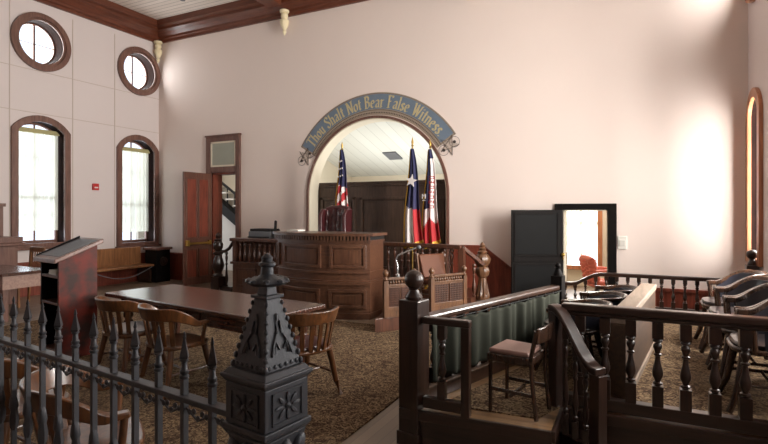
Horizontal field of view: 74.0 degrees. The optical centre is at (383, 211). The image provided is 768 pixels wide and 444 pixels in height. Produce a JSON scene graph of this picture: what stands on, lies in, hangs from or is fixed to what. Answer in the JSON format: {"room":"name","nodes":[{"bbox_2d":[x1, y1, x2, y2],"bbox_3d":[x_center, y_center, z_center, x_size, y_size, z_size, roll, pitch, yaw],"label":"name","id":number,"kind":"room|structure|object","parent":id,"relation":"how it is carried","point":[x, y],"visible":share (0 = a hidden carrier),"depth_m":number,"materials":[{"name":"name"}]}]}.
{"room":"courtroom","nodes":[
{"label":"courtroom","id":0,"kind":"room"},
{"bbox_2d":[0,0,158,262],"bbox_3d":[-8.754,-1.550,7.522,0.308,6.500,13.290,0,0,26],"label":"wall","id":1,"kind":"structure","parent":0,"point":[31,91],"depth_m":11.37,"materials":[{"name":"paint"}]},
{"bbox_2d":[10,115,70,250],"bbox_3d":[-7.173,-0.610,10.594,0.370,2.760,1.230,0,0,26],"label":"window","id":2,"kind":"structure","parent":1,"relation":"in","point":[40,160],"depth_m":10.67,"materials":[{"name":"brown wood"}]},
{"bbox_2d":[19,131,57,230],"bbox_3d":[-7.240,-0.635,10.627,0.059,2.050,0.870,0,0,26],"label":"curtain","id":3,"kind":"object","parent":2,"relation":"hanging from","point":[38,150],"depth_m":10.65,"materials":[{"name":"white fabric"}]},
{"bbox_2d":[10,12,70,71],"bbox_3d":[-7.186,-3.500,10.589,0.350,1.180,1.180,0,0,26],"label":"window","id":4,"kind":"structure","parent":1,"relation":"in","point":[61,45],"depth_m":10.65,"materials":[{"name":"brown wood"}]},
{"bbox_2d":[18,252,144,296],"bbox_3d":[-8.601,1.355,7.446,0.050,0.690,12.690,0,0,26],"label":"baseboard","id":5,"kind":"structure","parent":1,"relation":"attached to","point":[125,273],"depth_m":11.90,"materials":[{"name":"red wood"}]},
{"bbox_2d":[92,183,98,189],"bbox_3d":[-6.545,-0.570,11.577,0.060,0.150,0.140,0,0,26],"label":"fire alarm","id":6,"kind":"object","parent":1,"relation":"attached to","point":[94,186],"visible":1,"depth_m":11.55,"materials":[{"name":"red plastic"}]},
{"bbox_2d":[34,0,157,41],"bbox_3d":[-8.489,-4.560,7.390,0.300,0.480,12.690,0,0,26],"label":"crown molding","id":7,"kind":"structure","parent":1,"relation":"attached to","point":[108,13],"depth_m":11.79,"materials":[{"name":"brown wood"}]},
{"bbox_2d":[115,135,160,247],"bbox_3d":[-6.161,-0.515,12.632,0.370,2.770,1.230,0,0,26],"label":"window","id":8,"kind":"structure","parent":1,"relation":"in","point":[137,170],"depth_m":12.75,"materials":[{"name":"brown wood"}]},
{"bbox_2d":[122,150,147,231],"bbox_3d":[-6.228,-0.515,12.665,0.059,2.010,0.870,0,0,26],"label":"curtain","id":9,"kind":"object","parent":8,"relation":"hanging from","point":[134,162],"depth_m":12.68,"materials":[{"name":"white fabric"}]},
{"bbox_2d":[117,46,160,95],"bbox_3d":[-6.159,-3.470,12.659,0.350,1.180,1.180,0,0,26],"label":"window","id":10,"kind":"structure","parent":1,"relation":"in","point":[152,76],"depth_m":12.74,"materials":[{"name":"brown wood"}]},
{"bbox_2d":[154,40,162,62],"bbox_3d":[-5.744,-4.056,12.966,0.211,0.547,0.207,0,0,26],"label":"pendant","id":11,"kind":"object","parent":1,"relation":"hanging from","point":[157,51],"visible":1,"depth_m":12.91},
{"bbox_2d":[109,0,237,19],"bbox_3d":[-3.019,-4.875,4.675,13.115,0.150,13.290,0,0,26],"label":"ceiling","id":12,"kind":"structure","parent":0,"point":[156,9],"depth_m":11.85,"materials":[{"name":"white wood"}]},
{"bbox_2d":[255,0,280,6],"bbox_3d":[-5.134,-4.640,5.558,0.480,0.320,12.390,0,0,26],"label":"ceiling beam","id":13,"kind":"structure","parent":12,"relation":"attached to","point":[268,3],"depth_m":10.94,"materials":[{"name":"brown wood"}]},
{"bbox_2d":[136,175,234,238],"bbox_3d":[-4.425,0.050,14.025,4.200,3.300,2.210,0,0,26],"label":"wall","id":14,"kind":"structure","parent":0,"point":[229,180],"depth_m":15.22,"materials":[{"name":"beige paint"}]},
{"bbox_2d":[4,270,602,443],"bbox_3d":[-1.752,1.800,7.228,13.115,0.200,18.990,0,0,26],"label":"floor","id":15,"kind":"structure","parent":0,"point":[382,429],"depth_m":7.99,"materials":[{"name":"brown wood"}]},
{"bbox_2d":[0,203,25,304],"bbox_3d":[-7.347,0.770,9.062,0.820,1.860,1.400,0,0,26],"label":"desk","id":16,"kind":"object","parent":15,"relation":"on","point":[9,245],"visible":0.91,"depth_m":9.37,"materials":[{"name":"brown wood"}]},
{"bbox_2d":[0,265,40,321],"bbox_3d":[-6.312,1.320,8.436,1.530,0.760,0.800,0,0,26],"label":"side table","id":17,"kind":"object","parent":15,"relation":"on","point":[11,276],"visible":0.55,"depth_m":8.04,"materials":[{"name":"brown wood"}]},
{"bbox_2d":[17,247,45,307],"bbox_3d":[-6.574,1.178,9.337,0.460,1.046,0.480,0,0,26],"label":"chair","id":18,"kind":"object","parent":15,"relation":"on","point":[32,251],"visible":0.45,"depth_m":9.54,"materials":[{"name":"brown wood"}]},
{"bbox_2d":[0,294,227,443],"bbox_3d":[-1.697,1.041,2.449,3.024,1.238,0.047,0,0,33],"label":"iron fence","id":19,"kind":"object","parent":15,"relation":"on","point":[210,404],"visible":0.98,"depth_m":2.13,"materials":[{"name":"black metal"}]},
{"bbox_2d":[97,246,153,282],"bbox_3d":[-6.093,1.270,11.677,0.500,0.860,1.560,0,0,26],"label":"bench","id":20,"kind":"object","parent":15,"relation":"on","point":[111,259],"visible":0.52,"depth_m":11.95,"materials":[{"name":"brown wood"}]},
{"bbox_2d":[97,267,150,278],"bbox_3d":[-5.887,1.408,11.564,0.018,0.215,1.486,0,0,26],"label":"rope","id":21,"kind":"object","parent":20,"relation":"hanging from","point":[150,267],"visible":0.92,"depth_m":11.53,"materials":[{"name":"grey fabric"}]},
{"bbox_2d":[143,246,171,282],"bbox_3d":[-5.559,1.280,12.528,0.480,0.840,0.480,0,0,26],"label":"base cabinet","id":22,"kind":"object","parent":15,"relation":"on","point":[159,256],"visible":0.99,"depth_m":12.37,"materials":[{"name":"black wood"}]},
{"bbox_2d":[4,309,431,443],"bbox_3d":[-2.657,1.694,6.287,6.450,0.012,6.200,0,0,26],"label":"carpet","id":23,"kind":"object","parent":15,"relation":"on","point":[367,361],"visible":0.22,"depth_m":5.08,"materials":[{"name":"brown carpet"}]},
{"bbox_2d":[4,357,71,443],"bbox_3d":[-2.393,1.286,3.322,0.656,0.818,0.630,0,0,31],"label":"chair","id":24,"kind":"object","parent":23,"relation":"on","point":[7,361],"visible":0.25,"depth_m":3.09,"materials":[{"name":"brown wood"}]},
{"bbox_2d":[33,236,102,356],"bbox_3d":[-3.760,0.994,6.081,0.600,1.388,0.530,0,0,36],"label":"lectern","id":25,"kind":"object","parent":23,"relation":"on","point":[74,287],"visible":0.7,"depth_m":5.98,"materials":[{"name":"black wood"}]},
{"bbox_2d":[42,273,57,278],"bbox_3d":[-3.766,0.744,6.072,0.440,0.028,0.390,0,0,36],"label":"shelf","id":26,"kind":"object","parent":25,"relation":"attached to","point":[44,275],"depth_m":5.96,"materials":[{"name":"brown wood"}]},
{"bbox_2d":[42,298,57,305],"bbox_3d":[-3.766,1.054,6.072,0.440,0.028,0.390,0,0,36],"label":"shelf","id":27,"kind":"object","parent":25,"relation":"attached to","point":[53,301],"depth_m":5.99,"materials":[{"name":"brown wood"}]},
{"bbox_2d":[46,343,54,350],"bbox_3d":[-3.766,1.594,6.072,0.440,0.028,0.390,0,0,36],"label":"shelf","id":28,"kind":"object","parent":25,"relation":"attached to","point":[50,346],"depth_m":5.99,"materials":[{"name":"brown wood"}]},
{"bbox_3d":[-3.758,0.714,5.999,0.200,0.028,0.260,0,0,36],"label":"book","id":29,"kind":"object","parent":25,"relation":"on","visible":0},
{"bbox_2d":[49,269,57,272],"bbox_3d":[-3.758,0.684,5.999,0.180,0.028,0.260,0,0,36],"label":"book","id":30,"kind":"object","parent":29,"relation":"on","point":[50,270],"visible":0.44,"depth_m":5.89,"materials":[{"name":"paper"}]},
{"bbox_2d":[19,364,144,443],"bbox_3d":[-1.612,1.286,2.791,0.630,0.818,0.656,0,0,-30],"label":"chair","id":31,"kind":"object","parent":23,"relation":"on","point":[124,418],"visible":0.62,"depth_m":2.71,"materials":[{"name":"brown wood"}]},
{"bbox_2d":[94,296,166,372],"bbox_3d":[-2.676,1.286,5.361,0.656,0.818,0.630,0,0,32],"label":"chair","id":32,"kind":"object","parent":23,"relation":"on","point":[125,330],"visible":0.76,"depth_m":5.12,"materials":[{"name":"brown wood"}]},
{"bbox_2d":[137,303,217,400],"bbox_3d":[-2.014,1.286,4.898,0.656,0.818,0.630,0,0,38],"label":"chair","id":33,"kind":"object","parent":23,"relation":"on","point":[172,342],"visible":0.93,"depth_m":4.69,"materials":[{"name":"brown wood"}]},
{"bbox_2d":[105,284,325,362],"bbox_3d":[-1.923,1.314,5.571,2.620,0.748,0.880,0,0,34],"label":"table","id":34,"kind":"object","parent":23,"relation":"on","point":[224,310],"visible":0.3,"depth_m":5.30,"materials":[{"name":"brown wood"}]},
{"bbox_2d":[286,306,342,394],"bbox_3d":[-0.746,1.286,4.710,0.630,0.818,0.656,0,0,44],"label":"chair","id":35,"kind":"object","parent":23,"relation":"on","point":[311,344],"visible":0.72,"depth_m":4.54,"materials":[{"name":"brown wood"}]},
{"bbox_2d":[211,232,232,291],"bbox_3d":[-3.463,1.070,11.030,0.584,1.260,0.255,0,0,26],"label":"newel post","id":36,"kind":"object","parent":15,"relation":"on","point":[218,281],"depth_m":11.01,"materials":[{"name":"brown wood"}]},
{"bbox_2d":[222,182,234,270],"bbox_3d":[-4.609,0.162,15.004,1.832,3.075,0.380,0,0,26],"label":"stair","id":37,"kind":"structure","parent":15,"relation":"on","point":[228,212],"depth_m":14.86,"materials":[{"name":"white wood"}]},
{"bbox_2d":[229,237,277,292],"bbox_3d":[-2.546,1.125,10.581,1.530,1.150,0.230,0,0,26],"label":"balustrade","id":38,"kind":"object","parent":15,"relation":"on","point":[247,253],"visible":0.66,"depth_m":10.69,"materials":[{"name":"brown wood"}]},
{"bbox_2d":[220,253,312,443],"bbox_3d":[-0.361,0.913,1.579,0.220,1.574,0.220,0,0,35],"label":"fence post","id":39,"kind":"object","parent":15,"relation":"on","point":[266,380],"visible":1,"depth_m":1.53,"materials":[{"name":"black metal"}]},
{"bbox_2d":[273,231,386,319],"bbox_3d":[-1.010,1.020,8.581,1.970,1.360,0.825,0,0,26],"label":"bench","id":40,"kind":"object","parent":15,"relation":"on","point":[344,270],"visible":0.77,"depth_m":8.17,"materials":[{"name":"brown wood"}]},
{"bbox_2d":[287,229,304,230],"bbox_3d":[-1.578,0.328,9.146,0.240,0.025,0.220,0,0,26],"label":"paper stack","id":41,"kind":"object","parent":40,"relation":"on","point":[290,229],"visible":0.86,"depth_m":9.15,"materials":[{"name":"white paper"}]},
{"bbox_2d":[242,279,488,303],"bbox_3d":[-0.732,1.550,9.736,5.130,0.300,1.590,0,0,26],"label":"platform","id":42,"kind":"object","parent":15,"relation":"on","point":[247,289],"visible":0.17,"depth_m":10.23,"materials":[{"name":"brown wood"}]},
{"bbox_2d":[318,205,351,231],"bbox_3d":[-1.005,0.625,9.595,0.620,1.510,0.728,0,0,28],"label":"chair","id":43,"kind":"object","parent":42,"relation":"on","point":[337,217],"visible":0.41,"depth_m":9.75,"materials":[{"name":"leather"}]},
{"bbox_2d":[335,143,347,205],"bbox_3d":[-0.812,0.010,10.031,0.316,2.780,0.262,0,0,6],"label":"flag","id":44,"kind":"object","parent":42,"relation":"on","point":[341,198],"visible":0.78,"depth_m":9.99,"materials":[{"name":"multicoloured fabric"}]},
{"bbox_2d":[403,137,422,269],"bbox_3d":[0.542,0.020,9.263,0.294,2.760,0.340,0,0,-19],"label":"state flag","id":45,"kind":"object","parent":42,"relation":"on","point":[412,230],"visible":0.98,"depth_m":9.26,"materials":[{"name":"multicoloured fabric"}]},
{"bbox_2d":[421,140,440,288],"bbox_3d":[0.873,0.030,9.360,0.415,2.740,0.271,0,0,31],"label":"flag","id":46,"kind":"object","parent":42,"relation":"on","point":[430,233],"visible":0.95,"depth_m":9.33,"materials":[{"name":"multicoloured fabric"}]},
{"bbox_2d":[383,242,484,296],"bbox_3d":[0.748,0.968,8.721,1.898,0.865,0.444,0,0,26],"label":"balustrade","id":47,"kind":"object","parent":42,"relation":"on","point":[462,251],"visible":0.45,"depth_m":8.58,"materials":[{"name":"brown wood"}]},
{"bbox_3d":[-2.155,1.015,10.828,1.590,0.770,0.480,0,0,26],"label":"countertop","id":48,"kind":"structure","parent":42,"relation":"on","visible":0},
{"bbox_2d":[248,228,279,237],"bbox_3d":[-2.599,0.495,11.003,0.624,0.270,0.420,0,0,26],"label":"printer","id":49,"kind":"object","parent":48,"relation":"on","point":[256,232],"visible":0.63,"depth_m":10.87,"materials":[{"name":"grey plastic"}]},
{"bbox_2d":[248,236,268,237],"bbox_3d":[-2.674,0.535,10.851,0.520,0.027,0.080,0,0,26],"label":"paper tray","id":50,"kind":"object","parent":49,"relation":"on","point":[248,236],"depth_m":10.85,"materials":[{"name":"black plastic"}]},
{"bbox_2d":[272,220,279,238],"bbox_3d":[-2.249,0.404,10.762,0.180,0.452,0.195,0,0,16],"label":"desk phone","id":51,"kind":"object","parent":48,"relation":"on","point":[275,221],"visible":0.48,"depth_m":10.77,"materials":[{"name":"black plastic"}]},
{"bbox_2d":[318,179,445,282],"bbox_3d":[-0.042,0.527,10.722,3.390,2.345,0.150,0,0,26],"label":"wood paneling","id":52,"kind":"structure","parent":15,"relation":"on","point":[377,206],"depth_m":10.64,"materials":[{"name":"brown wood"}]},
{"bbox_2d":[375,312,468,332],"bbox_3d":[0.521,1.600,7.949,1.850,0.200,0.837,0,0,-26],"label":"platform","id":53,"kind":"object","parent":15,"relation":"on","point":[382,324],"visible":0.26,"depth_m":7.25,"materials":[{"name":"brown wood"}]},
{"bbox_2d":[383,268,415,317],"bbox_3d":[0.232,1.157,7.326,0.536,0.685,0.088,0,0,-21],"label":"screen","id":54,"kind":"object","parent":53,"relation":"on","point":[392,293],"visible":0.61,"depth_m":7.26,"materials":[{"name":"brown wood"}]},
{"bbox_2d":[389,287,399,306],"bbox_3d":[0.153,1.210,7.269,0.166,0.268,0.008,0,0,-21],"label":"grille","id":55,"kind":"object","parent":54,"relation":"attached to","point":[394,292],"depth_m":7.27,"materials":[{"name":"brown wood"}]},
{"bbox_2d":[401,287,408,298],"bbox_3d":[0.328,1.210,7.338,0.166,0.268,0.008,0,0,-21],"label":"grille","id":56,"kind":"object","parent":54,"relation":"attached to","point":[404,290],"depth_m":7.32,"materials":[{"name":"brown wood"}]},
{"bbox_2d":[395,245,420,276],"bbox_3d":[0.347,0.701,7.320,0.376,0.448,0.069,0,0,-1],"label":"microphone","id":57,"kind":"object","parent":54,"relation":"on","point":[397,274],"visible":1,"depth_m":7.32,"materials":[{"name":"silver metal"}]},
{"bbox_2d":[415,252,450,294],"bbox_3d":[0.891,1.080,8.090,0.562,0.844,0.570,0,0,-34],"label":"chair","id":58,"kind":"object","parent":53,"relation":"on","point":[424,262],"visible":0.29,"depth_m":8.19,"materials":[{"name":"brown leather"}]},
{"bbox_2d":[428,265,466,311],"bbox_3d":[0.971,1.157,7.713,0.735,0.685,0.088,0,0,-34],"label":"screen","id":59,"kind":"object","parent":53,"relation":"on","point":[446,293],"visible":0.99,"depth_m":7.67,"materials":[{"name":"brown wood"}]},
{"bbox_2d":[435,283,448,302],"bbox_3d":[0.865,1.210,7.613,0.266,0.268,0.008,0,0,-34],"label":"grille","id":60,"kind":"object","parent":59,"relation":"attached to","point":[441,289],"depth_m":7.61,"materials":[{"name":"brown wood"}]},
{"bbox_2d":[449,282,462,300],"bbox_3d":[1.101,1.210,7.774,0.144,0.268,0.235,0,0,26],"label":"grille","id":61,"kind":"object","parent":59,"relation":"attached to","point":[455,288],"depth_m":7.77,"materials":[{"name":"brown wood"}]},
{"bbox_2d":[397,263,564,443],"bbox_3d":[1.034,1.063,4.603,0.210,1.273,2.546,0,0,44],"label":"rail","id":62,"kind":"object","parent":15,"relation":"on","point":[517,320],"visible":0.73,"depth_m":3.99,"materials":[{"name":"brown wood"}]},
{"bbox_2d":[432,292,558,382],"bbox_3d":[1.087,1.058,4.568,0.085,0.453,2.143,0,0,44],"label":"curtain","id":63,"kind":"object","parent":62,"relation":"hanging from","point":[517,320],"depth_m":4.41,"materials":[{"name":"green fabric"}]},
{"bbox_2d":[474,242,490,312],"bbox_3d":[1.657,1.100,8.578,0.254,1.200,0.254,0,0,34],"label":"carved newel","id":64,"kind":"object","parent":15,"relation":"on","point":[482,292],"visible":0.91,"depth_m":8.51,"materials":[{"name":"brown wood"}]},
{"bbox_2d":[420,419,713,443],"bbox_3d":[2.620,1.580,5.373,3.035,0.240,5.145,0,0,26],"label":"platform","id":65,"kind":"object","parent":15,"relation":"on","point":[432,433],"visible":0.22,"depth_m":3.55,"materials":[{"name":"brown wood"}]},
{"bbox_2d":[399,365,767,443],"bbox_3d":[2.614,1.465,5.362,3.036,0.075,5.170,0,0,26],"label":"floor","id":66,"kind":"structure","parent":65,"relation":"on","point":[547,428],"depth_m":3.48,"materials":[{"name":"brown wood"}]},
{"bbox_2d":[423,316,471,418],"bbox_3d":[0.446,1.093,3.619,0.350,0.675,0.070,0,0,26],"label":"gate","id":67,"kind":"object","parent":66,"relation":"on","point":[441,402],"visible":1,"depth_m":3.58,"materials":[{"name":"brown wood"}]},
{"bbox_2d":[452,323,767,419],"bbox_3d":[2.699,1.425,5.264,2.755,0.010,4.670,0,0,26],"label":"carpet","id":68,"kind":"object","parent":66,"relation":"on","point":[671,360],"visible":0.25,"depth_m":4.17,"materials":[{"name":"brown carpet"}]},
{"bbox_2d":[487,322,552,421],"bbox_3d":[0.986,1.106,3.659,0.387,0.630,0.339,0,0,36],"label":"chair","id":69,"kind":"object","parent":68,"relation":"on","point":[507,351],"visible":1,"depth_m":3.60,"materials":[{"name":"brown wood"}]},
{"bbox_2d":[534,299,612,370],"bbox_3d":[1.726,1.117,4.616,0.629,0.616,0.594,0,0,33],"label":"chair","id":70,"kind":"object","parent":68,"relation":"on","point":[592,323],"visible":0.34,"depth_m":4.55,"materials":[{"name":"brown wood"}]},
{"bbox_2d":[568,291,627,345],"bbox_3d":[2.086,1.117,5.086,0.629,0.616,0.594,0,0,33],"label":"chair","id":71,"kind":"object","parent":68,"relation":"on","point":[615,297],"visible":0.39,"depth_m":5.20,"materials":[{"name":"brown wood"}]},
{"bbox_2d":[586,285,637,300],"bbox_3d":[2.446,1.117,5.556,0.629,0.616,0.594,0,0,33],"label":"chair","id":72,"kind":"object","parent":68,"relation":"on","point":[627,289],"visible":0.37,"depth_m":5.71,"materials":[{"name":"brown wood"}]},
{"bbox_2d":[607,283,655,398],"bbox_3d":[2.312,1.097,4.686,0.160,0.635,2.110,0,0,33],"label":"board","id":73,"kind":"object","parent":68,"relation":"on","point":[643,296],"visible":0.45,"depth_m":4.24,"materials":[{"name":"brown wood"}]},
{"bbox_2d":[693,269,767,348],"bbox_3d":[3.640,1.022,5.360,0.629,0.808,0.624,0,0,26],"label":"chair","id":74,"kind":"object","parent":68,"relation":"on","point":[706,302],"visible":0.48,"depth_m":5.51,"materials":[{"name":"brown wood"}]},
{"bbox_2d":[699,276,767,364],"bbox_3d":[3.365,1.022,4.805,0.629,0.808,0.624,0,0,26],"label":"chair","id":75,"kind":"object","parent":68,"relation":"on","point":[740,287],"visible":0.4,"depth_m":4.99,"materials":[{"name":"brown wood"}]},
{"bbox_2d":[707,284,767,378],"bbox_3d":[3.089,1.022,4.250,0.629,0.808,0.624,0,0,26],"label":"chair","id":76,"kind":"object","parent":68,"relation":"on","point":[756,296],"visible":0.42,"depth_m":4.44,"materials":[{"name":"brown wood"}]},
{"bbox_2d":[718,300,767,413],"bbox_3d":[2.813,1.022,3.694,0.629,0.808,0.624,0,0,26],"label":"chair","id":77,"kind":"object","parent":68,"relation":"on","point":[760,338],"visible":0.62,"depth_m":3.75,"materials":[{"name":"brown wood"}]},
{"bbox_2d":[561,302,767,436],"bbox_3d":[2.168,1.050,3.361,2.015,0.760,0.100,0,0,26],"label":"rail","id":78,"kind":"object","parent":66,"relation":"on","point":[714,418],"visible":0.84,"depth_m":3.42,"materials":[{"name":"brown wood"}]},
{"bbox_2d":[548,303,606,443],"bbox_3d":[1.350,1.190,3.585,0.104,1.020,0.454,0,0,-27],"label":"rail","id":79,"kind":"object","parent":15,"relation":"on","point":[564,327],"visible":0.97,"depth_m":3.58,"materials":[{"name":"brown wood"}]},
{"bbox_2d":[579,255,606,290],"bbox_3d":[4.042,1.240,9.504,0.724,0.880,0.590,0,0,-2],"label":"tufted chair","id":80,"kind":"object","parent":15,"relation":"on","point":[588,264],"visible":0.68,"depth_m":9.35,"materials":[{"name":"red leather"}]},
{"bbox_2d":[319,160,443,182],"bbox_3d":[0.834,-0.400,12.587,6.500,4.200,4.310,0,0,26],"label":"wall","id":81,"kind":"structure","parent":0,"point":[329,174],"depth_m":14.86,"materials":[{"name":"beige paint"}]},
{"bbox_2d":[327,122,442,176],"bbox_3d":[0.811,-1.725,12.542,6.300,1.350,4.210,0,0,26],"label":"ceiling","id":82,"kind":"structure","parent":0,"point":[363,147],"depth_m":13.27,"materials":[{"name":"white wood"}]},
{"bbox_2d":[382,151,402,159],"bbox_3d":[0.227,-1.486,13.480,0.380,0.164,0.450,0,0,26],"label":"ceiling vent","id":83,"kind":"object","parent":82,"relation":"in","point":[394,155],"visible":1,"depth_m":13.44,"materials":[{"name":"grey plastic"}]},
{"bbox_2d":[159,0,747,290],"bbox_3d":[-0.131,-1.550,10.492,13.115,6.500,0.300,0,0,26],"label":"wall","id":84,"kind":"structure","parent":0,"point":[639,106],"depth_m":9.06,"materials":[{"name":"paint"}]},
{"bbox_2d":[170,252,182,279],"bbox_3d":[-5.060,1.360,12.747,1.680,0.680,0.045,0,0,26],"label":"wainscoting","id":85,"kind":"structure","parent":84,"relation":"attached to","point":[176,259],"depth_m":12.82,"materials":[{"name":"red wood"}]},
{"bbox_2d":[183,133,240,285],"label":"door","id":86,"kind":"structure","parent":84,"relation":"in","point":[202,192],"depth_m":12.00,"materials":[{"name":"red wood"}]},
{"bbox_2d":[157,0,368,42],"bbox_3d":[-0.264,-4.560,10.224,12.515,0.480,0.300,0,0,26],"label":"crown molding","id":87,"kind":"structure","parent":84,"relation":"attached to","point":[240,13],"depth_m":11.83,"materials":[{"name":"brown wood"}]},
{"bbox_2d":[280,9,288,35],"bbox_3d":[-2.183,-4.146,11.188,0.211,0.547,0.207,0,0,26],"label":"pendant","id":88,"kind":"object","parent":84,"relation":"hanging from","point":[284,22],"visible":1,"depth_m":11.13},
{"bbox_2d":[309,118,445,230],"bbox_3d":[-0.149,-0.110,10.507,3.180,3.620,0.330,0,0,26],"label":"trim","id":89,"kind":"structure","parent":84,"relation":"attached to","point":[319,165],"depth_m":11.05,"materials":[{"name":"beige paint"}]},
{"bbox_2d":[306,115,448,276],"bbox_3d":[-0.224,-0.128,10.355,3.250,3.655,0.030,0,0,26],"label":"trim","id":90,"kind":"structure","parent":84,"relation":"attached to","point":[374,116],"depth_m":10.04,"materials":[{"name":"brown wood"}]},
{"bbox_2d":[298,92,459,165],"bbox_3d":[-0.236,-1.718,10.369,3.688,1.413,0.014,0,0,26],"label":"banner","id":91,"kind":"object","parent":84,"relation":"attached to","point":[414,111],"visible":1,"depth_m":10.27,"materials":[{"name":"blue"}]},
{"bbox_2d":[450,244,510,304],"bbox_3d":[2.084,1.155,9.202,1.850,1.090,0.048,0,0,26],"label":"wainscoting","id":92,"kind":"structure","parent":84,"relation":"attached to","point":[499,277],"depth_m":9.25,"materials":[{"name":"red wood"}]},
{"bbox_2d":[511,203,616,302],"bbox_3d":[3.031,0.780,8.751,1.683,1.840,0.566,0,0,10],"label":"door","id":93,"kind":"structure","parent":84,"relation":"in","point":[538,237],"depth_m":8.64,"materials":[{"name":"black wood"}]},
{"bbox_2d":[618,236,626,248],"bbox_3d":[3.888,0.497,8.314,0.118,0.198,0.028,0,0,26],"label":"light switch","id":94,"kind":"object","parent":84,"relation":"attached to","point":[622,240],"visible":1,"depth_m":8.30,"materials":[{"name":"white plastic"}]},
{"bbox_2d":[655,288,713,309],"bbox_3d":[4.611,1.450,7.946,1.755,0.500,0.045,0,0,26],"label":"baseboard","id":95,"kind":"structure","parent":84,"relation":"attached to","point":[667,292],"depth_m":7.94,"materials":[{"name":"red wood"}]},
{"bbox_2d":[567,211,606,286],"bbox_3d":[4.105,0.200,10.293,4.600,3.000,3.110,0,0,26],"label":"wall","id":96,"kind":"structure","parent":0,"point":[572,275],"depth_m":11.50,"materials":[{"name":"beige paint"}]},
{"bbox_2d":[567,211,602,269],"bbox_3d":[4.517,0.210,11.685,0.900,2.220,0.110,0,0,26],"label":"window","id":97,"kind":"structure","parent":96,"relation":"in","point":[584,228],"depth_m":11.64,"materials":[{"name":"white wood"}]},
{"bbox_2d":[567,211,597,253],"bbox_3d":[4.514,0.075,11.681,0.700,1.750,0.024,0,0,26],"label":"curtain","id":98,"kind":"object","parent":97,"relation":"hanging from","point":[582,226],"depth_m":11.67,"materials":[{"name":"white fabric"}]},
{"bbox_2d":[748,0,767,276],"bbox_3d":[2.720,-1.550,1.826,0.300,6.500,13.290,0,0,26],"label":"wall","id":99,"kind":"structure","parent":0,"point":[757,10],"depth_m":6.65,"materials":[{"name":"paint"}]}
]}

